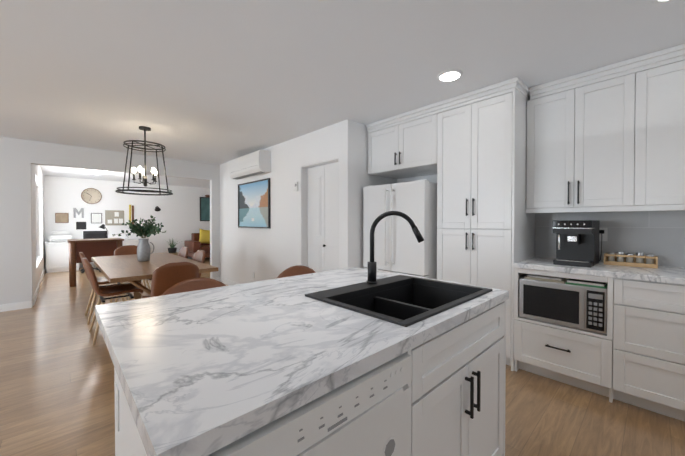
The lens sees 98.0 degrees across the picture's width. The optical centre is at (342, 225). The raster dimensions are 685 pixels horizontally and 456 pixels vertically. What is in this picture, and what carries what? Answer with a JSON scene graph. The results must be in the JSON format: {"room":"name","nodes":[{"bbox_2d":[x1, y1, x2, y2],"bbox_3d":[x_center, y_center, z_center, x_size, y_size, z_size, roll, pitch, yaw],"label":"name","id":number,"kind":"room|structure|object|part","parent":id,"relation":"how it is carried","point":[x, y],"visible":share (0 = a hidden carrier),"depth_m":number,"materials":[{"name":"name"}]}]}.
{"room":"kitchen","nodes":[
{"label":"kitchen","id":0,"kind":"room"},
{"bbox_2d":[31,164,44,296],"bbox_3d":[-6.249,-0.036,6.057,0.120,2.460,4.479,-1,1,-43],"label":"wall","id":1,"kind":"structure","parent":0,"point":[37,192],"depth_m":6.44,"materials":[{"name":"paint"}]},
{"bbox_2d":[33,267,45,305],"bbox_3d":[-6.196,1.143,6.113,0.013,0.100,4.450,-1,1,-43],"label":"baseboard","id":2,"kind":"structure","parent":1,"relation":"attached to","point":[39,284],"depth_m":5.37,"materials":[{"name":"white wood"}]},
{"bbox_2d":[0,137,219,306],"bbox_3d":[-5.114,-0.012,3.963,6.849,2.460,0.120,-1,1,-43],"label":"wall","id":3,"kind":"structure","parent":0,"point":[18,157],"depth_m":4.37,"materials":[{"name":"paint"}]},
{"bbox_2d":[0,301,31,311],"bbox_3d":[-6.067,1.180,2.983,4.099,0.100,0.014,-1,1,-43],"label":"baseboard","id":4,"kind":"structure","parent":3,"relation":"attached to","point":[15,306],"depth_m":4.27,"materials":[{"name":"white wood"}]},
{"bbox_2d":[219,277,238,284],"bbox_3d":[-1.604,1.154,5.240,0.013,0.100,2.869,-1,1,-43],"label":"baseboard","id":5,"kind":"structure","parent":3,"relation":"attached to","point":[225,281],"depth_m":5.99,"materials":[{"name":"white wood"}]},
{"bbox_2d":[43,176,209,266],"bbox_3d":[-5.614,-0.080,9.823,6.220,2.460,0.120,-1,1,-43],"label":"wall","id":6,"kind":"structure","parent":0,"point":[177,215],"depth_m":8.94,"materials":[{"name":"paint"}]},
{"bbox_2d":[55,213,68,222],"bbox_3d":[-7.490,-0.198,7.948,0.260,0.260,0.021,-1,1,-43],"label":"framed picture","id":7,"kind":"object","parent":6,"relation":"attached to","point":[61,217],"visible":0.93,"depth_m":7.94,"materials":[{"name":"beige paper"}]},
{"bbox_2d":[73,208,83,217],"bbox_3d":[-7.245,-0.341,8.175,0.210,0.270,0.025,-1,1,-43],"label":"letter sign","id":8,"kind":"object","parent":6,"relation":"attached to","point":[75,210],"visible":0.88,"depth_m":8.16,"materials":[{"name":"grey metal"}]},
{"bbox_2d":[75,221,86,229],"bbox_3d":[-7.210,0.009,8.215,0.250,0.250,0.021,-1,1,-43],"label":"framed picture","id":9,"kind":"object","parent":6,"relation":"attached to","point":[80,225],"visible":0.93,"depth_m":8.20,"materials":[{"name":"paper"}]},
{"bbox_2d":[81,188,101,203],"bbox_3d":[-7.042,-0.823,8.355,0.445,0.445,0.036,-1,1,-43],"label":"clock","id":10,"kind":"object","parent":6,"relation":"attached to","point":[91,195],"visible":1,"depth_m":8.35,"materials":[{"name":"brown wood"}]},
{"bbox_2d":[91,213,101,222],"bbox_3d":[-6.973,-0.204,8.438,0.245,0.290,0.021,-1,1,-43],"label":"certificate","id":11,"kind":"object","parent":6,"relation":"attached to","point":[96,217],"visible":0.93,"depth_m":8.43,"materials":[{"name":"paper"}]},
{"bbox_2d":[105,210,123,224],"bbox_3d":[-6.670,-0.217,8.722,0.445,0.440,0.024,-1,1,-43],"label":"frame","id":12,"kind":"object","parent":6,"relation":"attached to","point":[114,217],"visible":0.94,"depth_m":8.71,"materials":[{"name":"paper"}]},
{"bbox_2d":[129,205,133,223],"bbox_3d":[-6.379,-0.280,8.999,0.120,0.680,0.020,-1,1,-43],"label":"skis","id":13,"kind":"object","parent":6,"relation":"attached to","point":[130,213],"visible":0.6,"depth_m":8.99,"materials":[{"name":"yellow wood"}]},
{"bbox_2d":[79,257,208,267],"bbox_3d":[-5.743,1.102,9.623,5.499,0.100,0.014,-1,1,-43],"label":"baseboard","id":14,"kind":"structure","parent":6,"relation":"attached to","point":[80,265],"depth_m":8.38,"materials":[{"name":"white wood"}]},
{"bbox_2d":[200,197,209,220],"bbox_3d":[-4.756,-0.568,10.511,0.520,0.840,0.051,-1,1,-43],"label":"framed picture","id":15,"kind":"object","parent":6,"relation":"attached to","point":[204,208],"visible":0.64,"depth_m":10.42},
{"bbox_2d":[220,121,341,283],"bbox_3d":[-1.293,-0.024,4.999,0.195,2.460,3.869,-1,1,-43],"label":"wall","id":16,"kind":"structure","parent":0,"point":[272,252],"depth_m":4.73,"materials":[{"name":"paint"}]},
{"bbox_2d":[229,149,270,179],"bbox_3d":[-1.598,-1.010,5.063,0.214,0.340,1.120,-1,1,-43],"label":"mini-split air conditioner","id":17,"kind":"object","parent":16,"relation":"attached to","point":[258,162],"visible":1,"depth_m":4.81,"materials":[{"name":"grey plastic"}]},
{"bbox_3d":[-1.552,-0.355,5.149,0.001,0.756,1.086,-1,1,-43],"label":"canvas painting","id":18,"kind":"part","parent":16,"relation":"part of"},
{"bbox_3d":[-1.550,-0.355,5.150,0.034,0.800,1.130,-1,1,-43],"label":"framed painting","id":19,"kind":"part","parent":16,"relation":"part of"},
{"bbox_2d":[294,182,297,190],"bbox_3d":[-0.652,-0.549,4.208,0.023,0.130,0.070,-1,1,-43],"label":"switch","id":20,"kind":"object","parent":16,"relation":"attached to","point":[295,186],"visible":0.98,"depth_m":4.20,"materials":[{"name":"white plastic"}]},
{"bbox_2d":[301,158,338,272],"bbox_3d":[-0.255,0.199,3.931,0.158,2.039,0.788,-1,1,-43],"label":"closet door","id":21,"kind":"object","parent":16,"relation":"in","point":[319,216],"visible":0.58,"depth_m":4.00,"materials":[{"name":"white wood"}]},
{"bbox_2d":[0,257,684,455],"bbox_3d":[-2.103,1.267,3.234,10.200,0.080,14.900,-1,1,-43],"label":"floor","id":22,"kind":"structure","parent":0,"point":[57,394],"depth_m":2.06,"materials":[{"name":"brown wood"}]},
{"bbox_2d":[44,239,138,272],"bbox_3d":[-6.779,0.796,8.220,2.030,0.745,0.618,-1,1,-43],"label":"office desk","id":23,"kind":"object","parent":22,"relation":"on","point":[57,256],"visible":0.44,"depth_m":7.50,"materials":[{"name":"white wood"}]},
{"bbox_2d":[49,231,71,242],"bbox_3d":[-7.272,0.294,7.680,0.420,0.270,0.480,-1,1,-43],"label":"printer","id":24,"kind":"object","parent":23,"relation":"on","point":[60,236],"visible":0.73,"depth_m":7.65,"materials":[{"name":"white plastic"}]},
{"bbox_2d":[80,231,106,272],"bbox_3d":[-6.322,0.656,7.617,0.628,1.040,0.651,-1,1,-43],"label":"office chair","id":25,"kind":"object","parent":22,"relation":"on","point":[93,234],"visible":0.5,"depth_m":7.42,"materials":[{"name":"metal"}]},
{"bbox_2d":[67,238,123,286],"bbox_3d":[-5.189,0.742,6.270,0.880,0.900,0.680,-1,1,-43],"label":"desk","id":26,"kind":"object","parent":22,"relation":"on","point":[96,247],"visible":0.81,"depth_m":5.97,"materials":[{"name":"wood"}]},
{"bbox_2d":[79,252,129,324],"bbox_3d":[-3.160,0.782,3.977,0.534,0.880,0.519,-1,1,-43],"label":"dining chair","id":27,"kind":"object","parent":22,"relation":"on","point":[102,280],"visible":0.31,"depth_m":3.84,"materials":[{"name":"beige leather"}]},
{"bbox_2d":[82,258,143,344],"bbox_3d":[-2.590,0.789,3.374,0.534,0.880,0.519,-1,1,-43],"label":"dining chair","id":28,"kind":"object","parent":22,"relation":"on","point":[119,289],"visible":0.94,"depth_m":3.30,"materials":[{"name":"beige leather"}]},
{"bbox_2d":[110,245,149,301],"bbox_3d":[-3.345,0.773,4.729,0.519,0.880,0.534,-1,1,-43],"label":"dining chair","id":29,"kind":"object","parent":22,"relation":"on","point":[128,250],"visible":0.15,"depth_m":4.84,"materials":[{"name":"beige leather"}]},
{"bbox_2d":[91,252,217,298],"bbox_3d":[-2.484,0.841,3.784,0.950,0.760,2.230,-1,1,-43],"label":"dining table","id":30,"kind":"object","parent":22,"relation":"on","point":[132,269],"visible":0.5,"depth_m":3.44,"materials":[{"name":"brown wood"}]},
{"bbox_2d":[137,239,153,260],"bbox_3d":[-2.551,0.316,3.859,0.192,0.285,0.148,-1,1,-43],"label":"jug vase","id":31,"kind":"object","parent":30,"relation":"on","point":[143,250],"visible":1,"depth_m":3.79,"materials":[{"name":"grey ceramic"}]},
{"bbox_2d":[112,215,165,237],"bbox_3d":[-2.604,0.019,3.787,0.536,0.299,0.669,-1,1,-43],"label":"plant","id":32,"kind":"object","parent":31,"relation":"in","point":[148,229],"visible":1,"depth_m":3.79,"materials":[{"name":"green plant"}]},
{"bbox_2d":[163,238,181,254],"bbox_3d":[-5.248,0.743,9.257,0.753,0.827,0.592,-1,1,-43],"label":"potted plant","id":33,"kind":"object","parent":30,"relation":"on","point":[172,249],"visible":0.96,"depth_m":9.15,"materials":[{"name":"green plant"}]},
{"bbox_2d":[148,247,187,289],"bbox_3d":[-2.626,0.776,4.483,0.534,0.880,0.519,-1,1,-43],"label":"dining chair","id":34,"kind":"object","parent":22,"relation":"on","point":[183,252],"visible":0.23,"depth_m":4.62,"materials":[{"name":"fabric"}]},
{"bbox_2d":[142,261,198,297],"bbox_3d":[-1.759,0.792,3.054,0.519,0.880,0.534,-1,1,-43],"label":"dining chair","id":35,"kind":"object","parent":22,"relation":"on","point":[165,277],"visible":0.42,"depth_m":2.84,"materials":[{"name":"beige leather"}]},
{"bbox_2d":[161,277,225,295],"bbox_3d":[-0.721,0.782,1.622,0.480,0.931,0.534,-1,1,-43],"label":"counter stool","id":36,"kind":"object","parent":22,"relation":"on","point":[194,284],"visible":0.12,"depth_m":1.77,"materials":[{"name":"beige leather"}]},
{"bbox_2d":[184,233,209,258],"bbox_3d":[-4.279,0.704,10.305,1.930,0.880,0.970,-1,1,-43],"label":"sofa","id":37,"kind":"object","parent":22,"relation":"on","point":[194,244],"visible":0.19,"depth_m":9.59,"materials":[{"name":"brown leather"}]},
{"bbox_2d":[199,229,209,243],"bbox_3d":[-4.596,0.387,10.076,0.571,0.559,0.179,-1,1,-43],"label":"sofa pillow","id":38,"kind":"object","parent":37,"relation":"on","point":[204,237],"visible":0.69,"depth_m":9.99,"materials":[{"name":"yellow fabric"}]},
{"bbox_2d":[192,250,204,277],"bbox_3d":[-2.131,0.782,3.960,0.534,0.880,0.519,-1,1,-43],"label":"dining chair","id":39,"kind":"object","parent":22,"relation":"on","point":[198,255],"visible":0.21,"depth_m":4.10,"materials":[{"name":"fabric"}]},
{"bbox_2d":[277,265,315,277],"bbox_3d":[-0.191,0.776,2.124,0.480,0.931,0.534,-1,1,-43],"label":"counter stool","id":40,"kind":"object","parent":22,"relation":"on","point":[296,270],"visible":0.08,"depth_m":2.27,"materials":[{"name":"beige leather"}]},
{"bbox_2d":[114,301,505,455],"bbox_3d":[0.025,0.811,1.247,1.477,0.879,0.803,-1,1,-43],"label":"kitchen island","id":41,"kind":"object","parent":22,"relation":"on","point":[457,384],"visible":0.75,"depth_m":1.14,"materials":[{"name":"white wood"}]},
{"bbox_2d":[114,381,118,430],"bbox_3d":[-0.738,0.588,0.973,0.004,0.130,0.080,-1,1,-43],"label":"outlet","id":42,"kind":"object","parent":41,"relation":"attached to","point":[116,389],"visible":1,"depth_m":0.96,"materials":[{"name":"white plastic"}]},
{"bbox_2d":[95,267,508,455],"bbox_3d":[-0.093,0.349,1.358,1.525,0.040,1.083,-1,1,-43],"label":"island countertop","id":43,"kind":"structure","parent":41,"relation":"on","point":[204,372],"depth_m":0.81,"materials":[{"name":"stone"}]},
{"bbox_2d":[367,211,423,283],"bbox_3d":[0.282,0.118,1.640,0.248,0.396,0.246,-1,1,-43],"label":"faucet","id":44,"kind":"object","parent":43,"relation":"on","point":[372,267],"visible":1,"depth_m":1.62,"materials":[{"name":"black metal"}]},
{"bbox_2d":[305,275,491,326],"bbox_3d":[0.286,0.431,1.434,0.744,0.224,0.559,-1,1,-43],"label":"sink","id":45,"kind":"object","parent":43,"relation":"in","point":[404,300],"visible":0.38,"depth_m":1.52,"materials":[{"name":"stone"}]},
{"bbox_2d":[207,353,411,455],"bbox_3d":[-0.260,0.820,0.946,0.596,0.868,0.731,-1,1,-43],"label":"dishwasher","id":46,"kind":"object","parent":41,"relation":"in","point":[367,414],"visible":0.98,"depth_m":0.71,"materials":[{"name":"white plastic"}]},
{"bbox_2d":[363,179,437,279],"bbox_3d":[0.773,0.374,3.514,0.792,1.699,0.830,-1,1,-43],"label":"fridge","id":47,"kind":"object","parent":22,"relation":"on","point":[399,248],"visible":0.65,"depth_m":3.17,"materials":[{"name":"white metal"}]},
{"bbox_2d":[367,109,433,178],"bbox_3d":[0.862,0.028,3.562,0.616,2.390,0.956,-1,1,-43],"label":"upper cabinet","id":48,"kind":"object","parent":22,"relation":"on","point":[404,148],"depth_m":3.34,"materials":[{"name":"white wood"}]},
{"bbox_2d":[434,85,534,370],"bbox_3d":[1.422,0.035,2.970,0.616,2.390,0.710,-1,1,-43],"label":"tall cabinet","id":49,"kind":"object","parent":22,"relation":"on","point":[469,149],"depth_m":2.70,"materials":[{"name":"white wood"}]},
{"bbox_2d":[606,277,684,421],"bbox_3d":[2.416,0.803,1.928,0.616,0.880,0.979,-1,1,-43],"label":"base cabinet","id":50,"kind":"object","parent":22,"relation":"on","point":[635,355],"depth_m":1.95,"materials":[{"name":"white wood"}]},
{"bbox_2d":[519,277,606,333],"bbox_3d":[1.817,0.610,2.430,0.442,0.326,0.554,-1,1,-43],"label":"microwave","id":51,"kind":"object","parent":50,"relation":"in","point":[576,306],"visible":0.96,"depth_m":2.25,"materials":[{"name":"metal"}]},
{"bbox_2d":[524,274,607,288],"bbox_3d":[1.791,0.428,2.390,0.290,0.036,0.514,-1,1,-43],"label":"books","id":52,"kind":"object","parent":51,"relation":"on","point":[595,284],"visible":0.5,"depth_m":2.27,"materials":[{"name":"paper"}]},
{"bbox_2d":[514,257,684,284],"bbox_3d":[2.466,0.343,1.861,0.629,0.040,2.338,-1,1,-43],"label":"countertop","id":53,"kind":"structure","parent":50,"relation":"on","point":[670,275],"depth_m":2.15,"materials":[{"name":"stone"}]},
{"bbox_2d":[553,220,599,267],"bbox_3d":[1.933,0.138,2.460,0.424,0.355,0.249,-1,1,-43],"label":"coffee machine","id":54,"kind":"object","parent":53,"relation":"on","point":[577,242],"visible":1,"depth_m":2.36,"materials":[{"name":"black plastic"}]},
{"bbox_2d":[604,252,657,268],"bbox_3d":[2.251,0.264,2.332,0.100,0.105,0.300,-1,1,-43],"label":"spice rack","id":55,"kind":"object","parent":53,"relation":"on","point":[633,260],"visible":1,"depth_m":2.31,"materials":[{"name":"brown wood"}]},
{"bbox_2d":[0,0,684,187],"bbox_3d":[-2.103,-1.273,3.204,10.200,0.080,14.900,-1,1,-43],"label":"ceiling","id":56,"kind":"structure","parent":0,"point":[218,82],"depth_m":2.19,"materials":[{"name":"white paint"}]},
{"bbox_2d":[87,170,103,173],"bbox_3d":[-5.825,-1.242,7.021,0.310,0.070,0.310,-1,1,-43],"label":"dome ceiling light","id":57,"kind":"object","parent":56,"relation":"attached to","point":[95,172],"visible":1,"depth_m":6.93,"materials":[{"name":"white"}]},
{"bbox_2d":[115,126,172,195],"bbox_3d":[-2.505,-0.822,3.780,0.612,0.834,0.612,-1,1,-43],"label":"chandelier","id":58,"kind":"object","parent":56,"relation":"hanging from","point":[140,169],"visible":1,"depth_m":3.77,"materials":[{"name":"black metal"}]},
{"bbox_2d":[437,69,462,81],"bbox_3d":[0.875,-1.218,2.430,0.200,0.012,0.200,-1,1,-43],"label":"recessed light","id":59,"kind":"object","parent":56,"relation":"in","point":[450,75],"visible":1,"depth_m":2.42,"materials":[{"name":"white plastic"}]},
{"bbox_2d":[652,0,671,2],"bbox_3d":[1.712,-1.207,1.516,0.200,0.012,0.200,-1,1,-43],"label":"recessed light","id":60,"kind":"object","parent":56,"relation":"in","point":[658,1],"visible":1,"depth_m":1.60,"materials":[{"name":"white plastic"}]},
{"bbox_2d":[342,119,396,268],"bbox_3d":[0.371,-0.010,3.841,0.949,2.460,0.100,-1,1,-43],"label":"wall","id":61,"kind":"structure","parent":0,"point":[356,177],"depth_m":3.55,"materials":[{"name":"paint"}]},
{"bbox_2d":[397,174,664,266],"bbox_3d":[2.874,0.012,1.976,0.120,2.460,6.250,-1,1,-43],"label":"wall","id":62,"kind":"structure","parent":0,"point":[432,178],"depth_m":3.84,"materials":[{"name":"paint"}]},
{"bbox_2d":[526,71,620,210],"bbox_3d":[2.037,-0.651,2.526,0.312,1.008,0.764,-1,1,-43],"label":"upper cabinet","id":63,"kind":"object","parent":62,"relation":"attached to","point":[609,138],"depth_m":2.43,"materials":[{"name":"white wood"}]},
{"bbox_2d":[535,210,684,267],"bbox_3d":[2.694,0.080,2.073,0.006,0.480,2.338,-1,1,-43],"label":"backsplash","id":64,"kind":"structure","parent":62,"relation":"attached to","point":[660,235],"depth_m":2.42,"materials":[{"name":"tile"}]},
{"bbox_2d":[599,228,607,260],"bbox_3d":[2.204,0.161,2.534,0.072,0.283,0.070,-1,1,-43],"label":"outlet","id":65,"kind":"object","parent":64,"relation":"attached to","point":[603,232],"visible":0.9,"depth_m":2.54,"materials":[{"name":"white plastic"}]},
{"bbox_2d":[621,51,684,210],"bbox_3d":[2.501,-0.646,2.036,0.312,1.008,0.825,-1,1,-43],"label":"upper cabinet","id":66,"kind":"object","parent":62,"relation":"attached to","point":[652,94],"depth_m":2.12,"materials":[{"name":"white wood"}]}
]}

